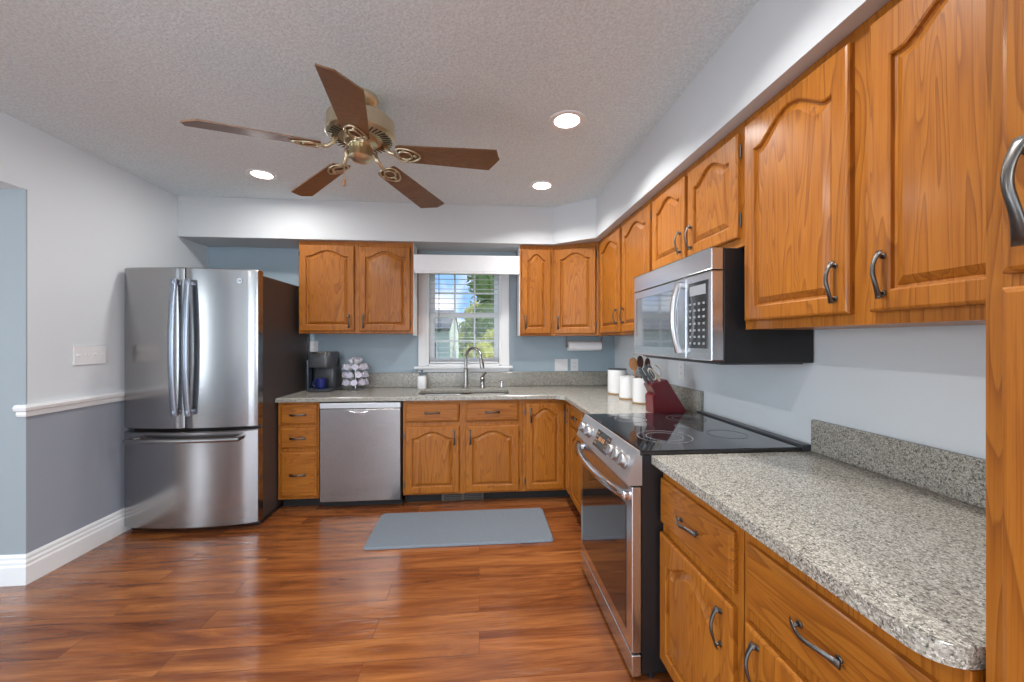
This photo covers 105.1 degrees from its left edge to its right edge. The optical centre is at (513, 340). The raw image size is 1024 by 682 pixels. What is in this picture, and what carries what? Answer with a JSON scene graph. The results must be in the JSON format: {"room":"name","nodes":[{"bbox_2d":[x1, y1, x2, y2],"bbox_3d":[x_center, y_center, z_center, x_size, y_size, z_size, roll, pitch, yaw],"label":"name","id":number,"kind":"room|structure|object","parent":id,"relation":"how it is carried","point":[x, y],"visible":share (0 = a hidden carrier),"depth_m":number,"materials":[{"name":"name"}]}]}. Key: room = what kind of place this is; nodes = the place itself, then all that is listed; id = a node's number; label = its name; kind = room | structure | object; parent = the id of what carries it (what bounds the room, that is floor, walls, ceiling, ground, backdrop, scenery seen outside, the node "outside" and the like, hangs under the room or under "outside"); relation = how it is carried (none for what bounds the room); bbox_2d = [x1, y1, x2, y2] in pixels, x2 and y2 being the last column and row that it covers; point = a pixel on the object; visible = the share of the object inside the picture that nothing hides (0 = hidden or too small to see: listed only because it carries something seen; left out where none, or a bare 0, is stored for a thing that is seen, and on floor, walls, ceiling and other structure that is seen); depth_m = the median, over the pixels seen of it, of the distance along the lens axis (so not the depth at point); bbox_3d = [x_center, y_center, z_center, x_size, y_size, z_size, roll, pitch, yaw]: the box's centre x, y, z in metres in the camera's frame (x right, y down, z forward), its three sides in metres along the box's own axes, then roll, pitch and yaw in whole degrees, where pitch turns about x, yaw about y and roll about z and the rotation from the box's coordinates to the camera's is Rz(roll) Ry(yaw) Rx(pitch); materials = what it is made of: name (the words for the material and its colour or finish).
{"room":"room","nodes":[
{"label":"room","id":0,"kind":"room"},
{"bbox_2d":[0,188,26,554],"bbox_3d":[-4.592,0.069,1.969,3.992,2.450,0.100,0,0,-5],"label":"wall","id":1,"kind":"structure","parent":0,"point":[13,202],"depth_m":2.09,"materials":[{"name":"grey paint"}]},
{"bbox_2d":[0,111,207,552],"bbox_3d":[-2.513,0.069,0.346,0.130,2.450,6.325,0,0,-5],"label":"wall","id":2,"kind":"structure","parent":0,"point":[90,219],"depth_m":2.35,"materials":[{"name":"white paint"}]},
{"bbox_2d":[0,508,130,586],"bbox_3d":[-2.713,1.216,2.779,0.152,0.155,1.432,0,0,-5],"label":"baseboard","id":3,"kind":"structure","parent":2,"relation":"attached to","point":[16,569],"depth_m":2.24,"materials":[{"name":"white paint"}]},
{"bbox_2d":[12,391,124,416],"bbox_3d":[-2.662,0.374,2.780,0.065,0.064,1.440,0,0,-5],"label":"trim","id":4,"kind":"structure","parent":2,"relation":"attached to","point":[33,409],"depth_m":2.27,"materials":[{"name":"white paint"}]},
{"bbox_2d":[73,345,106,364],"bbox_3d":[-2.620,0.089,2.423,0.019,0.114,0.206,0,0,-5],"label":"switch plate","id":5,"kind":"object","parent":2,"relation":"attached to","point":[90,354],"visible":1,"depth_m":2.42,"materials":[{"name":"white plastic"}]},
{"bbox_2d":[0,495,673,681],"bbox_3d":[-2.583,1.344,0.350,7.915,0.100,6.545,0,0,-5],"label":"floor","id":6,"kind":"structure","parent":0,"point":[295,595],"depth_m":1.88,"materials":[{"name":"brown wood"}]},
{"bbox_2d":[122,267,306,528],"bbox_3d":[-2.219,0.400,3.011,0.852,1.781,0.936,0,0,-5],"label":"refrigerator","id":7,"kind":"object","parent":6,"relation":"on","point":[210,352],"visible":0.99,"depth_m":2.63,"materials":[{"name":"grey metal"}]},
{"bbox_2d":[278,402,323,505],"bbox_3d":[-1.660,0.879,3.262,0.301,0.826,0.643,0,0,-5],"label":"base cabinet","id":8,"kind":"object","parent":6,"relation":"on","point":[298,422],"visible":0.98,"depth_m":2.98,"materials":[{"name":"brown wood"}]},
{"bbox_2d":[320,401,402,505],"bbox_3d":[-1.197,0.885,3.295,0.610,0.814,0.628,0,0,-5],"label":"dishwasher","id":9,"kind":"object","parent":6,"relation":"on","point":[361,442],"visible":0.98,"depth_m":3.01,"materials":[{"name":"silver metal"}]},
{"bbox_2d":[363,508,553,549],"bbox_3d":[-0.354,1.285,2.709,1.200,0.016,0.490,0,0,-5],"label":"kitchen mat","id":10,"kind":"object","parent":6,"relation":"on","point":[520,525],"visible":1,"depth_m":2.66,"materials":[{"name":"grey fabric"}]},
{"bbox_2d":[403,392,521,501],"bbox_3d":[-0.419,0.880,3.370,0.934,0.824,0.643,0,0,-5],"label":"base cabinet","id":11,"kind":"object","parent":6,"relation":"on","point":[479,450],"visible":1,"depth_m":3.09,"materials":[{"name":"brown wood"}]},
{"bbox_2d":[442,493,483,500],"bbox_3d":[-0.408,1.253,3.163,0.335,0.074,0.012,0,0,-5],"label":"vent","id":12,"kind":"object","parent":11,"relation":"attached to","point":[460,496],"visible":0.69,"depth_m":3.16,"materials":[{"name":"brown metal"}]},
{"bbox_2d":[521,399,571,497],"bbox_3d":[0.532,0.880,3.399,0.961,0.824,0.750,0,0,-5],"label":"base cabinet","id":13,"kind":"object","parent":6,"relation":"on","point":[546,423],"visible":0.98,"depth_m":3.14,"materials":[{"name":"brown wood"}]},
{"bbox_2d":[275,371,702,413],"bbox_3d":[-0.362,0.383,2.938,2.837,0.167,1.527,0,0,-5],"label":"countertop","id":14,"kind":"structure","parent":13,"relation":"on","point":[587,391],"depth_m":3.47,"materials":[{"name":"grey stone"}]},
{"bbox_2d":[306,351,339,391],"bbox_3d":[-1.652,0.266,3.397,0.228,0.336,0.266,0,0,-5],"label":"coffee maker","id":15,"kind":"object","parent":14,"relation":"on","point":[322,364],"visible":0.94,"depth_m":3.35,"materials":[{"name":"grey plastic"}]},
{"bbox_2d":[312,378,325,388],"bbox_3d":[-1.646,0.366,3.344,0.101,0.085,0.080,0,0,18],"label":"mug","id":16,"kind":"object","parent":15,"relation":"on","point":[320,382],"visible":1,"depth_m":3.31,"materials":[{"name":"blue ceramic"}]},
{"bbox_2d":[347,370,362,390],"bbox_3d":[-1.389,0.314,3.453,0.136,0.240,0.136,0,0,-5],"label":"pod carousel","id":17,"kind":"object","parent":14,"relation":"on","point":[355,388],"visible":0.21,"depth_m":3.42,"materials":[{"name":"silver metal"}]},
{"bbox_2d":[343,380,350,385],"bbox_3d":[-1.424,0.364,3.376,0.055,0.057,0.058,0,0,29],"label":"pod","id":18,"kind":"object","parent":17,"relation":"in","point":[346,382],"visible":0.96,"depth_m":3.36,"materials":[{"name":"white plastic"}]},
{"bbox_2d":[344,364,351,369],"bbox_3d":[-1.418,0.230,3.374,0.055,0.057,0.058,0,0,16],"label":"pod","id":19,"kind":"object","parent":17,"relation":"in","point":[347,366],"visible":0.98,"depth_m":3.36,"materials":[{"name":"white plastic"}]},
{"bbox_2d":[346,372,353,377],"bbox_3d":[-1.398,0.297,3.369,0.055,0.057,0.058,0,0,1],"label":"pod","id":20,"kind":"object","parent":17,"relation":"in","point":[349,374],"visible":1,"depth_m":3.35,"materials":[{"name":"white"}]},
{"bbox_2d":[351,380,356,385],"bbox_3d":[-1.367,0.364,3.372,0.055,0.057,0.058,0,0,-11],"label":"pod","id":21,"kind":"object","parent":17,"relation":"in","point":[353,382],"visible":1,"depth_m":3.35,"materials":[{"name":"white"}]},
{"bbox_2d":[352,364,358,369],"bbox_3d":[-1.361,0.230,3.374,0.055,0.057,0.058,0,0,-24],"label":"pod","id":22,"kind":"object","parent":17,"relation":"in","point":[354,366],"visible":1,"depth_m":3.35,"materials":[{"name":"white"}]},
{"bbox_2d":[354,357,359,363],"bbox_3d":[-1.362,0.176,3.422,0.049,0.055,0.053,0,0,-9],"label":"pod","id":23,"kind":"object","parent":17,"relation":"in","point":[356,359],"visible":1,"depth_m":3.41,"materials":[{"name":"white"}]},
{"bbox_2d":[355,372,361,377],"bbox_3d":[-1.342,0.297,3.383,0.055,0.057,0.058,0,0,-39],"label":"pod","id":24,"kind":"object","parent":17,"relation":"in","point":[357,374],"visible":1,"depth_m":3.37,"materials":[{"name":"white"}]},
{"bbox_2d":[358,379,364,385],"bbox_3d":[-1.321,0.364,3.404,0.058,0.057,0.055,0,0,32],"label":"pod","id":25,"kind":"object","parent":17,"relation":"in","point":[361,382],"visible":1,"depth_m":3.39,"materials":[{"name":"white"}]},
{"bbox_2d":[359,364,365,369],"bbox_3d":[-1.316,0.230,3.413,0.058,0.057,0.055,0,0,33],"label":"pod","id":26,"kind":"object","parent":17,"relation":"in","point":[362,366],"visible":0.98,"depth_m":3.40,"materials":[{"name":"white plastic"}]},
{"bbox_2d":[361,371,367,377],"bbox_3d":[-1.308,0.297,3.432,0.058,0.057,0.055,0,0,18],"label":"pod","id":27,"kind":"object","parent":17,"relation":"in","point":[364,374],"visible":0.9,"depth_m":3.42,"materials":[{"name":"white plastic"}]},
{"bbox_2d":[416,370,425,388],"bbox_3d":[-0.831,0.348,3.541,0.088,0.170,0.070,0,0,-5],"label":"soap bottle","id":28,"kind":"object","parent":14,"relation":"on","point":[421,380],"visible":1,"depth_m":3.51,"materials":[{"name":"white plastic"}]},
{"bbox_2d":[421,393,507,416],"bbox_3d":[-0.415,0.555,3.332,0.782,0.162,0.362,0,0,-5],"label":"sink","id":29,"kind":"object","parent":14,"relation":"in","point":[453,393],"visible":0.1,"depth_m":3.50,"materials":[{"name":"silver metal"}]},
{"bbox_2d":[463,347,484,387],"bbox_3d":[-0.355,0.245,3.525,0.245,0.378,0.064,0,0,33],"label":"faucet","id":30,"kind":"object","parent":14,"relation":"on","point":[481,361],"visible":1,"depth_m":3.56,"materials":[{"name":"silver metal"}]},
{"bbox_2d":[480,372,485,387],"bbox_3d":[-0.277,0.360,3.584,0.048,0.146,0.080,0,0,-21],"label":"valve","id":31,"kind":"object","parent":14,"relation":"on","point":[482,379],"visible":1,"depth_m":3.58,"materials":[{"name":"silver metal"}]},
{"bbox_2d":[608,368,626,394],"bbox_3d":[0.842,0.331,3.185,0.152,0.205,0.152,0,0,-5],"label":"canister","id":32,"kind":"object","parent":14,"relation":"on","point":[613,373],"visible":0.8,"depth_m":3.12,"materials":[{"name":"white ceramic"}]},
{"bbox_2d":[619,375,636,399],"bbox_3d":[0.849,0.349,2.914,0.126,0.168,0.126,0,0,-5],"label":"canister","id":33,"kind":"object","parent":14,"relation":"on","point":[625,381],"visible":0.8,"depth_m":2.86,"materials":[{"name":"white ceramic"}]},
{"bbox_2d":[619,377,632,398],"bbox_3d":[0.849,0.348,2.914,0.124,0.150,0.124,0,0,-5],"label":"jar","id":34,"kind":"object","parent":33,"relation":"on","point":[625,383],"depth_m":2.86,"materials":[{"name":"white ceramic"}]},
{"bbox_2d":[632,377,648,404],"bbox_3d":[0.887,0.346,2.707,0.126,0.175,0.126,0,0,-5],"label":"canister","id":35,"kind":"object","parent":14,"relation":"on","point":[639,390],"visible":0.66,"depth_m":2.66,"materials":[{"name":"white ceramic"}]},
{"bbox_2d":[629,358,637,377],"bbox_3d":[0.839,0.257,2.728,0.069,0.275,0.023,0,0,14],"label":"wooden spoon","id":36,"kind":"object","parent":35,"relation":"in","point":[633,365],"visible":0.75,"depth_m":2.73,"materials":[{"name":"brown wood"}]},
{"bbox_2d":[637,356,643,378],"bbox_3d":[0.876,0.257,2.699,0.053,0.306,0.021,0,0,-25],"label":"spoon","id":37,"kind":"object","parent":35,"relation":"in","point":[640,362],"visible":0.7,"depth_m":2.69,"materials":[{"name":"brown wood"}]},
{"bbox_2d":[644,358,649,377],"bbox_3d":[0.916,0.264,2.692,0.040,0.291,0.026,0,0,-5],"label":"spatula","id":38,"kind":"object","parent":35,"relation":"in","point":[647,360],"visible":0.36,"depth_m":2.68,"materials":[{"name":"brown wood"}]},
{"bbox_2d":[644,378,685,412],"bbox_3d":[0.919,0.333,2.379,0.224,0.201,0.110,0,0,-5],"label":"knife block","id":39,"kind":"object","parent":14,"relation":"on","point":[660,397],"visible":0.84,"depth_m":2.32,"materials":[{"name":"red wood"}]},
{"bbox_2d":[639,371,648,386],"bbox_3d":[0.793,0.233,2.368,0.070,0.100,0.021,0,0,-5],"label":"kitchen knife","id":40,"kind":"object","parent":39,"relation":"in","point":[640,372],"visible":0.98,"depth_m":2.36,"materials":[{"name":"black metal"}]},
{"bbox_2d":[643,367,653,383],"bbox_3d":[0.809,0.217,2.334,0.081,0.117,0.021,0,0,-5],"label":"kitchen knife","id":41,"kind":"object","parent":39,"relation":"in","point":[644,368],"visible":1,"depth_m":2.33,"materials":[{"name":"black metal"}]},
{"bbox_2d":[644,365,655,381],"bbox_3d":[0.829,0.207,2.371,0.083,0.121,0.021,0,0,-5],"label":"kitchen knife","id":42,"kind":"object","parent":39,"relation":"in","point":[645,366],"visible":0.55,"depth_m":2.36,"materials":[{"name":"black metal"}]},
{"bbox_2d":[647,365,661,381],"bbox_3d":[0.841,0.195,2.337,0.091,0.103,0.016,0,0,-5],"label":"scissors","id":43,"kind":"object","parent":39,"relation":"in","point":[653,370],"visible":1,"depth_m":2.33,"materials":[{"name":"beige"}]},
{"bbox_2d":[570,405,584,514],"bbox_3d":[0.749,0.880,2.657,0.643,0.824,0.763,0,0,-5],"label":"base cabinet","id":44,"kind":"object","parent":6,"relation":"on","point":[576,416],"visible":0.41,"depth_m":2.82,"materials":[{"name":"brown wood"}]},
{"bbox_2d":[576,411,810,677],"bbox_3d":[0.742,0.852,1.883,0.802,0.884,0.756,0,0,-5],"label":"range","id":45,"kind":"object","parent":6,"relation":"on","point":[621,524],"visible":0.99,"depth_m":1.62,"materials":[{"name":"silver metal"}]},
{"bbox_2d":[587,412,801,455],"bbox_3d":[0.773,0.427,1.886,0.656,0.019,0.756,0,0,-5],"label":"cooktop","id":46,"kind":"object","parent":45,"relation":"in","point":[675,433],"depth_m":1.72,"materials":[{"name":"black glass"}]},
{"bbox_2d":[660,472,744,681],"bbox_3d":[0.854,0.880,1.284,0.643,0.824,0.457,0,0,-5],"label":"base cabinet","id":47,"kind":"object","parent":6,"relation":"on","point":[702,551],"visible":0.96,"depth_m":1.21,"materials":[{"name":"brown wood"}]},
{"bbox_2d":[744,531,985,681],"bbox_3d":[0.895,0.880,0.816,0.643,0.824,0.480,0,0,-5],"label":"base cabinet","id":48,"kind":"object","parent":6,"relation":"on","point":[797,630],"visible":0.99,"depth_m":0.80,"materials":[{"name":"brown wood"}]},
{"bbox_2d":[652,419,985,669],"bbox_3d":[0.893,0.388,1.045,0.665,0.157,0.935,0,0,-5],"label":"countertop","id":49,"kind":"structure","parent":48,"relation":"on","point":[893,528],"depth_m":0.95,"materials":[{"name":"grey stone"}]},
{"bbox_2d":[986,0,1023,681],"bbox_3d":[0.964,0.230,0.179,0.658,2.125,0.793,0,0,-5],"label":"pantry cabinet","id":50,"kind":"object","parent":6,"relation":"on","point":[1004,18],"visible":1,"depth_m":0.51,"materials":[{"name":"brown wood"}]},
{"bbox_2d":[0,0,758,206],"bbox_3d":[-2.583,-1.216,0.350,7.915,0.120,6.545,0,0,-5],"label":"ceiling","id":51,"kind":"structure","parent":0,"point":[114,81],"depth_m":1.73,"materials":[{"name":"white paint"}]},
{"bbox_2d":[246,169,277,180],"bbox_3d":[-1.752,-1.153,2.733,0.188,0.006,0.188,0,0,-5],"label":"recessed light","id":52,"kind":"object","parent":51,"relation":"in","point":[261,174],"visible":1,"depth_m":2.73,"materials":[{"name":"white plastic"}]},
{"bbox_2d":[180,63,499,207],"bbox_3d":[-0.698,-0.935,1.836,1.262,0.440,1.248,0,0,-5],"label":"ceiling fan","id":53,"kind":"object","parent":51,"relation":"hanging from","point":[353,120],"visible":1,"depth_m":1.81,"materials":[{"name":"brown wood"}]},
{"bbox_2d":[529,180,554,190],"bbox_3d":[0.213,-1.153,2.928,0.188,0.006,0.188,0,0,-5],"label":"recessed light","id":54,"kind":"object","parent":51,"relation":"in","point":[542,185],"visible":1,"depth_m":2.92,"materials":[{"name":"white plastic"}]},
{"bbox_2d":[549,110,584,130],"bbox_3d":[0.281,-1.153,2.062,0.188,0.006,0.188,0,0,-5],"label":"recessed light","id":55,"kind":"object","parent":51,"relation":"in","point":[565,120],"visible":1,"depth_m":2.06,"materials":[{"name":"white plastic"}]},
{"bbox_2d":[208,247,614,372],"bbox_3d":[-0.873,0.069,3.733,3.923,2.450,0.140,0,0,-5],"label":"wall","id":56,"kind":"structure","parent":0,"point":[383,353],"depth_m":3.64,"materials":[{"name":"blue paint"}]},
{"bbox_2d":[310,341,317,351],"bbox_3d":[-1.817,0.064,3.578,0.076,0.119,0.010,0,0,-5],"label":"outlet","id":57,"kind":"object","parent":56,"relation":"attached to","point":[313,344],"visible":0.85,"depth_m":3.57,"materials":[{"name":"white plastic"}]},
{"bbox_2d":[298,241,418,335],"bbox_3d":[-1.333,-0.438,3.441,0.944,0.794,0.353,0,0,-5],"label":"upper cabinet","id":58,"kind":"object","parent":56,"relation":"attached to","point":[345,287],"visible":1,"depth_m":3.31,"materials":[{"name":"brown wood"}]},
{"bbox_2d":[414,254,518,274],"bbox_3d":[-0.403,-0.655,3.428,0.902,0.162,0.100,0,0,-5],"label":"window valance","id":59,"kind":"object","parent":58,"relation":"attached to","point":[423,263],"visible":1,"depth_m":3.38,"materials":[{"name":"white paint"}]},
{"bbox_2d":[414,273,512,371],"bbox_3d":[-0.468,-0.238,3.739,0.915,1.065,0.180,0,0,-5],"label":"window","id":60,"kind":"structure","parent":56,"relation":"in","point":[427,316],"depth_m":3.71,"materials":[{"name":"white paint"}]},
{"bbox_2d":[430,274,497,362],"bbox_3d":[-0.464,-0.231,3.713,0.644,0.894,0.063,0,0,-5],"label":"window blind","id":61,"kind":"object","parent":60,"relation":"attached to","point":[430,274],"visible":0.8,"depth_m":3.71,"materials":[{"name":"white plastic"}]},
{"bbox_2d":[517,245,552,335],"bbox_3d":[0.191,-0.437,3.573,0.300,0.795,0.353,0,0,-5],"label":"upper cabinet","id":62,"kind":"object","parent":56,"relation":"attached to","point":[535,277],"visible":1,"depth_m":3.44,"materials":[{"name":"brown wood"}]},
{"bbox_2d":[555,359,567,370],"bbox_3d":[0.460,0.236,3.775,0.129,0.119,0.012,0,0,-5],"label":"switch plate","id":63,"kind":"object","parent":56,"relation":"attached to","point":[560,364],"visible":1,"depth_m":3.77,"materials":[{"name":"white plastic"}]},
{"bbox_2d":[571,359,577,370],"bbox_3d":[0.589,0.236,3.787,0.076,0.119,0.010,0,0,-5],"label":"outlet","id":64,"kind":"object","parent":56,"relation":"attached to","point":[574,362],"visible":1,"depth_m":3.78,"materials":[{"name":"white plastic"}]},
{"bbox_2d":[178,0,889,252],"bbox_3d":[-0.593,-0.996,0.513,3.723,0.321,6.325,0,0,-5],"label":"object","id":65,"kind":"structure","parent":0,"point":[777,41],"depth_m":2.84,"materials":[{"name":"grey paint"}]},
{"bbox_2d":[615,325,985,458],"bbox_3d":[1.311,0.069,0.679,0.100,2.450,6.325,0,0,-5],"label":"wall","id":66,"kind":"structure","parent":0,"point":[925,385],"depth_m":1.33,"materials":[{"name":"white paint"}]},
{"bbox_2d":[553,242,598,335],"bbox_3d":[0.671,-0.437,3.543,0.648,0.792,0.487,0,0,-5],"label":"upper cabinet","id":67,"kind":"object","parent":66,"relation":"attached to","point":[575,266],"visible":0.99,"depth_m":3.37,"materials":[{"name":"brown wood"}]},
{"bbox_2d":[566,336,602,350],"bbox_3d":[0.650,0.027,3.600,0.340,0.134,0.086,0,0,-5],"label":"paper towel holder","id":68,"kind":"object","parent":67,"relation":"attached to","point":[570,345],"visible":0.98,"depth_m":3.57,"materials":[{"name":"white paper"}]},
{"bbox_2d":[599,197,653,335],"bbox_3d":[0.889,-0.437,2.797,0.353,0.792,1.029,0,0,-5],"label":"upper cabinet","id":69,"kind":"object","parent":66,"relation":"attached to","point":[625,253],"visible":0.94,"depth_m":2.69,"materials":[{"name":"brown wood"}]},
{"bbox_2d":[678,361,684,379],"bbox_3d":[1.094,0.194,2.554,0.010,0.115,0.076,0,0,-5],"label":"outlet","id":70,"kind":"object","parent":66,"relation":"attached to","point":[681,365],"visible":1,"depth_m":2.55,"materials":[{"name":"white plastic"}]},
{"bbox_2d":[652,121,745,269],"bbox_3d":[0.968,-0.597,1.891,0.353,0.472,0.787,0,0,-5],"label":"upper cabinet","id":71,"kind":"object","parent":66,"relation":"attached to","point":[703,207],"visible":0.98,"depth_m":1.73,"materials":[{"name":"brown wood"}]},
{"bbox_2d":[634,247,812,364],"bbox_3d":[0.909,-0.131,1.898,0.483,0.454,0.764,0,0,-5],"label":"microwave","id":72,"kind":"object","parent":71,"relation":"attached to","point":[691,308],"visible":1,"depth_m":1.55,"materials":[{"name":"silver metal"}]},
{"bbox_2d":[744,0,985,329],"bbox_3d":[1.042,-0.437,1.043,0.353,0.792,0.914,0,0,-5],"label":"upper cabinet","id":73,"kind":"object","parent":66,"relation":"attached to","point":[865,174],"visible":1,"depth_m":0.97,"materials":[{"name":"brown wood"}]},
{"bbox_2d":[811,419,985,508],"bbox_3d":[1.214,0.371,1.072,0.021,0.124,0.932,0,0,-5],"label":"backsplash","id":74,"kind":"structure","parent":66,"relation":"attached to","point":[958,476],"depth_m":1.19,"materials":[{"name":"grey stone"}]},
{"label":"outside","id":75,"kind":"structure","parent":0,"visible":0},
{"bbox_3d":[-2.775,1.944,31.892,60.000,0.100,55.975,0,0,-5],"label":"ground","id":76,"kind":"structure","parent":75,"visible":0},
{"bbox_2d":[435,310,458,357],"bbox_3d":[-6.226,0.294,16.523,7.500,3.200,6.800,0,0,-5],"label":"neighbor house","id":77,"kind":"structure","parent":76,"relation":"on","point":[446,325],"depth_m":13.90,"materials":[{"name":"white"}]},
{"bbox_2d":[458,319,477,356],"bbox_3d":[-1.985,0.212,22.576,2.505,3.371,2.199,0,0,11],"label":"bush","id":78,"kind":"object","parent":76,"relation":"on","point":[462,329],"visible":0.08,"depth_m":21.99,"materials":[{"name":"green plant"}]},
{"bbox_2d":[458,300,480,346],"bbox_3d":[-2.344,-0.730,32.050,5.252,5.255,5.312,0,0,-5],"label":"leafy tree","id":79,"kind":"object","parent":76,"relation":"on","point":[461,334],"visible":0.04,"depth_m":31.64,"materials":[{"name":"green plant"}]},
{"bbox_2d":[460,328,493,357],"bbox_3d":[-0.379,0.686,9.218,1.879,2.422,1.825,0,0,-35],"label":"bush","id":80,"kind":"object","parent":76,"relation":"on","point":[487,349],"visible":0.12,"depth_m":8.86,"materials":[{"name":"green plant"}]},
{"bbox_2d":[464,275,493,343],"bbox_3d":[0.277,-0.798,12.448,3.808,5.390,3.098,0,0,-2],"label":"leafy tree","id":81,"kind":"object","parent":76,"relation":"on","point":[487,301],"visible":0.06,"depth_m":11.54,"materials":[{"name":"green plant"}]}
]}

